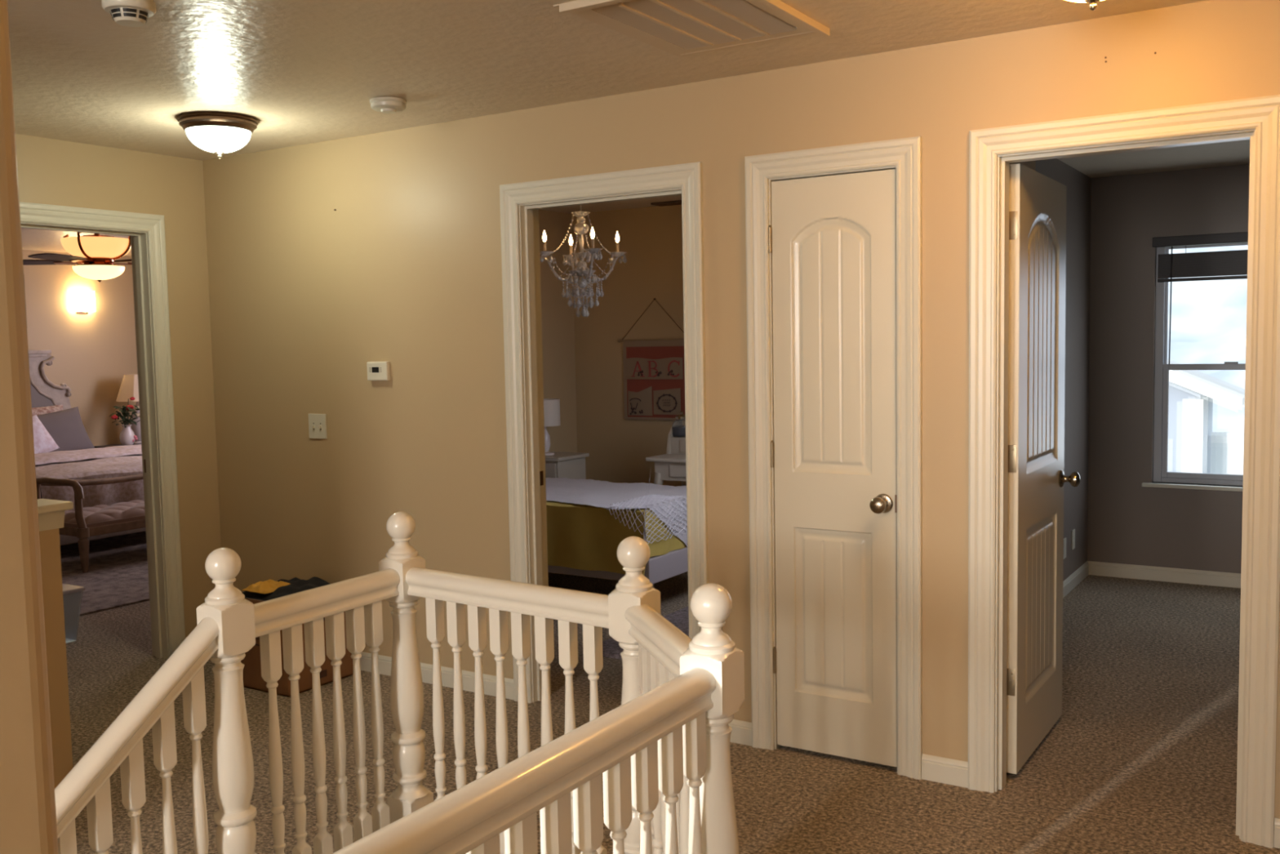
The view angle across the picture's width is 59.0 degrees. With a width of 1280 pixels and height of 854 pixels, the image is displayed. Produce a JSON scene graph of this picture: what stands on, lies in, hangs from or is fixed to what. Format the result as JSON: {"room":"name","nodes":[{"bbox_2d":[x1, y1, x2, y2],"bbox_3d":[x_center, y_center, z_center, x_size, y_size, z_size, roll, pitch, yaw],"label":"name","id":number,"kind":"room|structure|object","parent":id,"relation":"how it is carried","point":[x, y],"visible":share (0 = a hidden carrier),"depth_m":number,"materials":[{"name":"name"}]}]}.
{"room":"upstairs landing","nodes":[
{"label":"upstairs landing","id":0,"kind":"room"},
{"bbox_2d":[0,0,58,853],"bbox_3d":[-1.597,0.369,-0.804,0.240,2.410,4.024,2,5,32],"label":"wall","id":1,"kind":"structure","parent":0,"point":[28,813],"depth_m":0.80,"materials":[{"name":"beige paint"}]},
{"bbox_2d":[37,498,73,788],"bbox_3d":[-2.422,0.805,3.070,0.180,0.992,1.805,2,5,32],"label":"wall","id":2,"kind":"structure","parent":0,"point":[51,512],"depth_m":3.74,"materials":[{"name":"beige paint"}]},
{"bbox_2d":[22,249,137,445],"bbox_3d":[-6.615,-0.239,8.571,0.120,2.410,7.390,2,5,32],"label":"wall","id":3,"kind":"structure","parent":0,"point":[92,352],"depth_m":10.68,"materials":[{"name":"beige paint"}]},
{"bbox_2d":[67,290,95,314],"bbox_3d":[-5.192,-1.161,10.568,0.110,0.217,0.250,2,5,32],"label":"wall sconce","id":4,"kind":"object","parent":3,"relation":"attached to","point":[79,301],"visible":1,"depth_m":10.50,"materials":[{"name":"beige glass"}]},
{"bbox_2d":[15,133,577,636],"bbox_3d":[-2.081,-0.120,5.827,0.120,2.410,7.190,2,5,32],"label":"wall","id":5,"kind":"structure","parent":0,"point":[51,171],"depth_m":5.52,"materials":[{"name":"beige paint"}]},
{"bbox_2d":[19,201,185,658],"bbox_3d":[-2.568,0.090,5.064,0.163,2.123,1.001,2,5,32],"label":"door frame","id":6,"kind":"structure","parent":5,"relation":"attached to","point":[146,232],"depth_m":5.39,"materials":[{"name":"beige paint"}]},
{"bbox_2d":[571,204,684,486],"bbox_3d":[0.801,-0.303,7.508,2.950,2.410,0.154,2,5,32],"label":"wall","id":7,"kind":"structure","parent":0,"point":[618,448],"depth_m":7.97,"materials":[{"name":"beige paint"}]},
{"bbox_2d":[629,398,643,414],"bbox_3d":[-0.026,-0.144,7.956,0.112,0.119,0.005,2,5,32],"label":"print","id":8,"kind":"object","parent":7,"relation":"attached to","point":[636,405],"depth_m":7.96,"materials":[{"name":"grey"}]},
{"bbox_2d":[637,369,674,376],"bbox_3d":[0.109,-0.374,7.851,0.299,0.046,0.004,2,5,32],"label":"print","id":9,"kind":"object","parent":7,"relation":"attached to","point":[640,372],"depth_m":7.85,"materials":[{"name":"grey"}]},
{"bbox_2d":[656,394,677,412],"bbox_3d":[0.186,-0.164,7.820,0.168,0.129,0.005,2,5,32],"label":"print","id":10,"kind":"object","parent":7,"relation":"attached to","point":[664,402],"depth_m":7.83,"materials":[{"name":"grey"}]},
{"bbox_2d":[7,0,1249,256],"bbox_3d":[-2.734,-1.222,3.900,11.620,0.100,10.970,2,5,32],"label":"ceiling","id":11,"kind":"structure","parent":0,"point":[308,71],"depth_m":3.68,"materials":[{"name":"beige paint"}]},
{"bbox_2d":[22,231,132,282],"bbox_3d":[-3.676,-1.219,7.759,1.257,0.448,1.268,2,5,32],"label":"ceiling fan","id":12,"kind":"object","parent":11,"relation":"hanging from","point":[94,256],"visible":0.93,"depth_m":7.63,"materials":[{"name":"beige glass"}]},
{"bbox_2d":[101,0,156,26],"bbox_3d":[-1.354,-1.099,3.000,0.132,0.062,0.132,2,5,32],"label":"smoke detector","id":13,"kind":"object","parent":11,"relation":"attached to","point":[128,13],"visible":1,"depth_m":2.97,"materials":[{"name":"beige paint"}]},
{"bbox_2d":[176,111,258,159],"bbox_3d":[-1.700,-1.162,4.567,0.311,0.159,0.311,2,5,32],"label":"ceiling light","id":14,"kind":"object","parent":11,"relation":"attached to","point":[220,133],"visible":1,"depth_m":4.47,"materials":[{"name":"white glass"}]},
{"bbox_2d":[369,96,406,113],"bbox_3d":[-0.950,-1.210,4.272,0.138,0.047,0.138,2,5,32],"label":"smoke detector","id":15,"kind":"object","parent":11,"relation":"attached to","point":[384,104],"visible":1,"depth_m":4.23,"materials":[{"name":"beige paint"}]},
{"bbox_2d":[539,204,626,317],"bbox_3d":[-0.351,-1.048,6.803,0.442,0.774,0.442,1,5,25],"label":"chandelier","id":16,"kind":"object","parent":11,"relation":"hanging from","point":[580,228],"visible":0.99,"depth_m":6.78,"materials":[{"name":"clear glass"}]},
{"bbox_2d":[650,200,681,206],"bbox_3d":[0.230,-1.498,7.571,0.300,0.016,0.120,2,5,32],"label":"ceiling vent","id":17,"kind":"object","parent":11,"relation":"in","point":[678,202],"visible":0.59,"depth_m":7.56,"materials":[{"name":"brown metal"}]},
{"bbox_2d":[553,0,830,56],"bbox_3d":[0.166,-1.169,3.260,0.530,0.022,0.680,2,5,32],"label":"attic hatch","id":18,"kind":"object","parent":11,"relation":"in","point":[678,28],"visible":1,"depth_m":3.27,"materials":[{"name":"beige paint"}]},
{"bbox_2d":[1066,0,1102,10],"bbox_3d":[1.082,-1.075,2.700,0.311,0.159,0.311,2,5,32],"label":"ceiling light","id":19,"kind":"object","parent":11,"relation":"attached to","point":[1093,6],"visible":1,"depth_m":2.70,"materials":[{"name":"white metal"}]},
{"bbox_2d":[66,571,1279,853],"bbox_3d":[-2.668,1.237,4.002,11.500,0.001,10.850,2,5,32],"label":"floor","id":20,"kind":"structure","parent":0,"point":[1140,756],"depth_m":4.03,"materials":[{"name":"brown carpet"}]},
{"bbox_2d":[62,582,84,643],"bbox_3d":[-3.165,0.977,5.732,0.396,0.277,0.524,2,5,32],"label":"trash can","id":21,"kind":"object","parent":20,"relation":"on","point":[72,594],"visible":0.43,"depth_m":5.80,"materials":[{"name":"grey plastic"}]},
{"bbox_2d":[60,531,149,615],"bbox_3d":[-4.144,0.961,7.971,3.355,0.012,4.200,2,5,32],"label":"area rug","id":22,"kind":"object","parent":20,"relation":"on","point":[117,575],"visible":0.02,"depth_m":7.58,"materials":[{"name":"grey carpet"}]},
{"bbox_2d":[28,350,146,545],"bbox_3d":[-4.751,0.121,9.207,2.310,1.500,1.580,2,5,32],"label":"bed","id":23,"kind":"object","parent":22,"relation":"on","point":[44,393],"visible":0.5,"depth_m":10.16,"materials":[{"name":"grey wood"}]},
{"bbox_2d":[32,414,59,453],"bbox_3d":[-5.129,0.124,9.424,0.205,0.431,0.579,0,5,18],"label":"pillow","id":24,"kind":"object","parent":23,"relation":"on","point":[44,442],"visible":0.28,"depth_m":9.52,"materials":[{"name":"white fabric"}]},
{"bbox_2d":[31,404,62,416],"bbox_3d":[-5.363,0.045,10.004,0.183,0.453,0.625,2,6,39],"label":"pillow","id":25,"kind":"object","parent":23,"relation":"on","point":[44,410],"visible":0.06,"depth_m":10.10,"materials":[{"name":"fabric"}]},
{"bbox_2d":[37,406,94,452],"bbox_3d":[-5.178,0.070,9.960,0.211,0.463,0.718,1,5,29],"label":"pillow","id":26,"kind":"object","parent":23,"relation":"on","point":[66,428],"visible":0.49,"depth_m":10.03,"materials":[{"name":"grey fabric"}]},
{"bbox_2d":[35,453,144,511],"bbox_3d":[-4.622,0.413,9.151,2.062,0.307,1.620,2,5,32],"label":"quilt","id":27,"kind":"object","parent":23,"relation":"on","point":[108,495],"visible":0.28,"depth_m":8.41,"materials":[{"name":"beige fabric"}]},
{"bbox_2d":[34,444,142,464],"bbox_3d":[-4.719,0.272,9.195,0.624,0.143,1.650,2,5,32],"label":"folded blanket","id":28,"kind":"object","parent":27,"relation":"on","point":[115,451],"visible":0.68,"depth_m":9.25,"materials":[{"name":"beige fabric"}]},
{"bbox_2d":[35,473,146,572],"bbox_3d":[-3.609,0.612,8.230,0.588,0.624,1.332,2,5,32],"label":"bench","id":29,"kind":"object","parent":22,"relation":"on","point":[82,523],"visible":0.47,"depth_m":7.74,"materials":[{"name":"brown wood"}]},
{"bbox_2d":[93,443,140,448],"bbox_3d":[-4.718,0.458,10.878,0.559,0.600,0.800,2,5,32],"label":"nightstand","id":30,"kind":"object","parent":20,"relation":"on","point":[119,444],"visible":0.02,"depth_m":10.70,"materials":[{"name":"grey wood"}]},
{"bbox_2d":[115,373,141,444],"bbox_3d":[-4.782,-0.170,10.804,0.378,0.665,0.378,0,4,12],"label":"table lamp","id":31,"kind":"object","parent":30,"relation":"on","point":[129,388],"visible":0.4,"depth_m":10.66,"materials":[{"name":"beige fabric"}]},
{"bbox_2d":[119,424,137,445],"bbox_3d":[-4.779,0.080,10.551,0.142,0.205,0.136,2,5,32],"label":"flower vase","id":32,"kind":"object","parent":30,"relation":"on","point":[127,437],"visible":0.94,"depth_m":10.51,"materials":[{"name":"white ceramic"}]},
{"bbox_2d":[109,396,140,427],"bbox_3d":[-4.788,-0.061,10.527,0.259,0.431,0.296,2,5,32],"label":"bouquet","id":33,"kind":"object","parent":32,"relation":"in","point":[125,410],"visible":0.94,"depth_m":10.51,"materials":[{"name":"green plant"}]},
{"bbox_2d":[240,591,352,697],"bbox_3d":[-1.606,0.933,5.094,0.476,0.400,0.371,2,5,32],"label":"cardboard box","id":34,"kind":"object","parent":20,"relation":"on","point":[252,678],"visible":0.16,"depth_m":4.93,"materials":[{"name":"brown"}]},
{"bbox_3d":[-1.561,0.934,5.067,0.340,0.389,0.340,2,5,32],"label":"folded clothes","id":35,"kind":"object","parent":34,"relation":"in","visible":0},
{"bbox_2d":[242,576,329,600],"bbox_3d":[-1.552,0.711,5.057,0.354,0.060,0.352,2,5,32],"label":"shirt","id":36,"kind":"object","parent":35,"relation":"on","point":[296,584],"visible":0.58,"depth_m":4.98,"materials":[{"name":"black fabric"}]},
{"bbox_2d":[242,578,289,593],"bbox_3d":[-1.647,0.696,5.012,0.159,0.041,0.164,2,5,32],"label":"shirt","id":37,"kind":"object","parent":36,"relation":"on","point":[268,586],"visible":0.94,"depth_m":4.97,"materials":[{"name":"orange fabric"}]},
{"bbox_2d":[545,451,589,479],"bbox_3d":[-0.575,0.549,7.802,0.310,0.720,0.373,2,5,32],"label":"nightstand","id":38,"kind":"object","parent":20,"relation":"on","point":[571,465],"visible":0.15,"depth_m":7.68,"materials":[{"name":"beige wood"}]},
{"bbox_2d":[543,398,560,455],"bbox_3d":[-0.652,0.000,7.787,0.210,0.380,0.210,2,5,32],"label":"table lamp","id":39,"kind":"object","parent":38,"relation":"on","point":[551,406],"visible":0.58,"depth_m":7.71,"materials":[{"name":"white fabric"}]},
{"bbox_2d":[547,546,688,587],"bbox_3d":[-0.419,0.459,6.753,1.650,1.050,0.880,2,5,32],"label":"bed","id":40,"kind":"object","parent":20,"relation":"on","point":[658,568],"visible":0.06,"depth_m":6.16,"materials":[{"name":"grey wood"}]},
{"bbox_2d":[546,500,686,575],"bbox_3d":[-0.405,0.557,6.745,1.607,0.359,0.933,2,5,32],"label":"coverlet","id":41,"kind":"object","parent":40,"relation":"on","point":[580,536],"visible":0.3,"depth_m":6.12,"materials":[{"name":"yellow fabric"}]},
{"bbox_2d":[545,474,687,546],"bbox_3d":[-0.373,0.439,6.702,1.620,0.603,0.969,2,5,32],"label":"throw","id":42,"kind":"object","parent":41,"relation":"on","point":[668,503],"visible":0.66,"depth_m":6.36,"materials":[{"name":"grey fabric"}]},
{"bbox_2d":[602,606,688,659],"bbox_3d":[0.526,1.025,5.848,0.880,0.022,1.600,2,5,32],"label":"shag rug","id":43,"kind":"object","parent":20,"relation":"on","point":[611,648],"visible":0.08,"depth_m":5.74,"materials":[{"name":"carpet"}]},
{"bbox_2d":[645,426,686,485],"bbox_3d":[0.460,0.451,7.086,0.720,0.976,0.440,2,5,32],"label":"vanity desk","id":44,"kind":"object","parent":20,"relation":"on","point":[671,466],"visible":0.12,"depth_m":7.05,"materials":[{"name":"beige wood"}]},
{"bbox_2d":[671,411,685,437],"bbox_3d":[0.268,-0.020,7.314,0.128,0.163,0.128,2,5,32],"label":"glass jar","id":45,"kind":"object","parent":44,"relation":"on","point":[678,426],"visible":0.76,"depth_m":7.27,"materials":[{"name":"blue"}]},
{"bbox_3d":[-0.580,1.458,2.100,1.265,0.244,1.793,2,5,32],"label":"trim","id":46,"kind":"structure","parent":20,"relation":"attached to","visible":0},
{"bbox_2d":[196,547,257,853],"bbox_3d":[-0.928,0.789,2.582,0.105,1.038,0.105,2,5,32],"label":"newel post","id":47,"kind":"object","parent":46,"relation":"on","point":[233,763],"visible":0.99,"depth_m":2.54,"materials":[{"name":"white wood"}]},
{"bbox_2d":[54,617,218,853],"bbox_3d":[-1.247,1.484,2.108,0.064,2.043,1.160,2,5,32],"label":"stair railing","id":48,"kind":"object","parent":47,"relation":"attached to","point":[87,784],"visible":1,"depth_m":2.37,"materials":[{"name":"white wood"}]},
{"bbox_2d":[253,568,399,853],"bbox_3d":[-0.780,0.841,2.838,0.064,0.892,0.495,1,5,30],"label":"stair railing","id":49,"kind":"object","parent":46,"relation":"on","point":[361,597],"visible":0.99,"depth_m":2.81,"materials":[{"name":"white wood"}]},
{"bbox_2d":[378,511,433,823],"bbox_3d":[-0.634,0.746,3.083,0.105,1.038,0.105,2,5,32],"label":"newel post","id":50,"kind":"object","parent":46,"relation":"on","point":[406,691],"visible":0.89,"depth_m":3.05,"materials":[{"name":"white wood"}]},
{"bbox_2d":[405,566,608,853],"bbox_3d":[-0.319,0.830,2.861,0.690,0.892,0.064,2,5,36],"label":"stair railing","id":51,"kind":"object","parent":46,"relation":"on","point":[570,607],"visible":0.57,"depth_m":2.84,"materials":[{"name":"white wood"}]},
{"bbox_2d":[332,667,716,853],"bbox_3d":[-0.227,0.928,1.534,0.064,0.892,1.294,2,5,32],"label":"stair railing","id":52,"kind":"object","parent":46,"relation":"on","point":[644,746],"visible":1,"depth_m":1.74,"materials":[{"name":"white wood"}]},
{"bbox_2d":[608,536,660,853],"bbox_3d":[-0.005,0.768,2.628,0.105,1.038,0.105,2,5,32],"label":"newel post","id":53,"kind":"object","parent":46,"relation":"on","point":[633,588],"visible":0.42,"depth_m":2.58,"materials":[{"name":"white wood"}]},
{"bbox_2d":[624,604,692,853],"bbox_3d":[0.069,0.859,2.375,0.064,0.892,0.489,-2,4,-16],"label":"stair railing","id":54,"kind":"object","parent":46,"relation":"on","point":[661,644],"visible":0.21,"depth_m":2.38,"materials":[{"name":"white wood"}]},
{"bbox_2d":[680,582,744,853],"bbox_3d":[0.140,0.804,2.110,0.105,1.038,0.105,2,5,32],"label":"newel post","id":55,"kind":"object","parent":46,"relation":"on","point":[712,650],"visible":0.76,"depth_m":2.06,"materials":[{"name":"white wood"}]},
{"bbox_2d":[202,0,1279,840],"bbox_3d":[0.233,-0.045,4.230,5.740,2.410,0.120,2,5,32],"label":"wall","id":56,"kind":"structure","parent":0,"point":[406,270],"depth_m":4.67,"materials":[{"name":"beige paint"}]},
{"bbox_2d":[308,413,327,439],"bbox_3d":[-1.499,-0.003,5.252,0.116,0.116,0.014,2,5,32],"label":"light switch","id":57,"kind":"object","parent":56,"relation":"attached to","point":[317,422],"visible":1,"depth_m":5.25,"materials":[{"name":"beige paint"}]},
{"bbox_2d":[366,361,391,380],"bbox_3d":[-1.157,-0.247,5.007,0.124,0.084,0.026,2,5,32],"label":"thermostat","id":58,"kind":"object","parent":56,"relation":"attached to","point":[376,371],"visible":1,"depth_m":4.99,"materials":[{"name":"beige plastic"}]},
{"bbox_2d":[499,161,708,702],"bbox_3d":[-0.114,0.088,4.461,0.926,2.123,0.163,2,5,32],"label":"door frame","id":59,"kind":"structure","parent":56,"relation":"attached to","point":[521,203],"depth_m":4.55,"materials":[{"name":"beige paint"}]},
{"bbox_2d":[360,651,1279,848],"bbox_3d":[0.220,1.119,4.262,5.500,0.084,0.012,2,5,32],"label":"baseboard","id":60,"kind":"structure","parent":56,"relation":"attached to","point":[934,768],"depth_m":4.17,"materials":[{"name":"beige paint"}]},
{"bbox_2d":[768,168,897,766],"bbox_3d":[0.653,0.153,3.894,0.458,2.012,0.105,2,5,32],"label":"door","id":61,"kind":"structure","parent":56,"relation":"in","point":[833,249],"depth_m":3.90,"materials":[{"name":"beige paint"}]},
{"bbox_2d":[744,136,922,779],"bbox_3d":[0.691,0.112,3.942,0.630,2.123,0.142,2,5,32],"label":"door frame","id":62,"kind":"structure","parent":56,"relation":"attached to","point":[904,155],"depth_m":3.81,"materials":[{"name":"beige paint"}]},
{"bbox_2d":[1006,163,1079,773],"bbox_3d":[1.401,0.131,3.989,0.175,2.005,0.702,2,5,32],"label":"door","id":63,"kind":"structure","parent":56,"relation":"in","point":[1037,477],"depth_m":3.90,"materials":[{"name":"beige paint"}]},
{"bbox_2d":[968,94,1279,848],"bbox_3d":[1.466,0.132,3.464,0.876,2.123,0.163,2,5,32],"label":"door frame","id":64,"kind":"structure","parent":56,"relation":"attached to","point":[1256,119],"depth_m":3.30,"materials":[{"name":"beige paint"}]},
{"bbox_2d":[1009,160,1035,170],"bbox_3d":[0.966,-0.060,4.239,0.830,2.410,0.680,2,5,32],"label":"wall","id":65,"kind":"structure","parent":0,"point":[1031,164],"depth_m":4.16,"materials":[{"name":"beige paint"}]},
{"bbox_2d":[1035,158,1091,581],"bbox_3d":[1.913,-0.190,5.723,0.140,2.410,2.850,2,5,32],"label":"wall","id":66,"kind":"structure","parent":0,"point":[1077,184],"depth_m":6.56,"materials":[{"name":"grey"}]},
{"bbox_2d":[1063,537,1066,559],"bbox_3d":[2.402,0.686,6.399,0.008,0.114,0.070,2,5,32],"label":"wall outlet","id":67,"kind":"object","parent":66,"relation":"attached to","point":[1064,539],"visible":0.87,"depth_m":6.39,"materials":[{"name":"beige paint"}]},
{"bbox_2d":[1071,528,1075,550],"bbox_3d":[2.527,0.655,6.595,0.008,0.114,0.070,2,5,32],"label":"wall outlet","id":68,"kind":"object","parent":66,"relation":"attached to","point":[1073,530],"visible":1,"depth_m":6.58,"materials":[{"name":"beige paint"}]},
{"bbox_2d":[1062,560,1240,598],"bbox_3d":[2.979,1.029,4.750,2.760,0.084,3.530,2,5,32],"label":"baseboard","id":69,"kind":"structure","parent":66,"relation":"attached to","point":[1089,567],"depth_m":6.71,"materials":[{"name":"beige paint"}]},
{"bbox_2d":[1087,164,1249,573],"bbox_3d":[3.928,-0.267,6.214,3.020,2.410,0.140,2,5,32],"label":"wall","id":70,"kind":"structure","parent":0,"point":[1129,522],"depth_m":6.73,"materials":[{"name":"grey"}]},
{"bbox_2d":[1142,242,1248,491],"bbox_3d":[3.472,-0.353,6.463,1.080,1.437,0.155,2,5,32],"label":"window","id":71,"kind":"structure","parent":70,"relation":"in","point":[1161,473],"depth_m":6.70,"materials":[{"name":"grey plastic"}]},
{"bbox_2d":[1152,231,1248,364],"bbox_3d":[3.443,-0.727,6.400,1.000,0.740,0.093,2,5,32],"label":"window blind","id":72,"kind":"object","parent":71,"relation":"attached to","point":[1226,264],"visible":0.69,"depth_m":6.51,"materials":[{"name":"grey fabric"}]},
{"label":"outside","id":73,"kind":"structure","parent":0,"visible":0},
{"bbox_3d":[19.319,1.785,30.331,90.000,0.100,55.800,2,5,32],"label":"ground","id":74,"kind":"structure","parent":73,"visible":0},
{"bbox_2d":[1167,359,1244,473],"bbox_3d":[8.464,0.010,23.878,7.690,4.830,2.800,2,5,32],"label":"neighbor house","id":75,"kind":"structure","parent":74,"relation":"on","point":[1192,393],"depth_m":21.48,"materials":[{"name":"grey"}]},
{"bbox_2d":[1210,431,1244,474],"bbox_3d":[15.158,1.365,20.348,8.800,2.400,0.140,2,5,32],"label":"fence","id":76,"kind":"object","parent":74,"relation":"on","point":[1227,449],"visible":0.29,"depth_m":22.45,"materials":[{"name":"white plastic"}]},
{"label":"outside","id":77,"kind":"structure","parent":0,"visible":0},
{"bbox_2d":[1167,244,1248,432],"bbox_3d":[44.530,-17.239,60.054,140.000,33.628,60.000,2,5,32],"label":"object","id":78,"kind":"structure","parent":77,"point":[1208,320],"depth_m":49.48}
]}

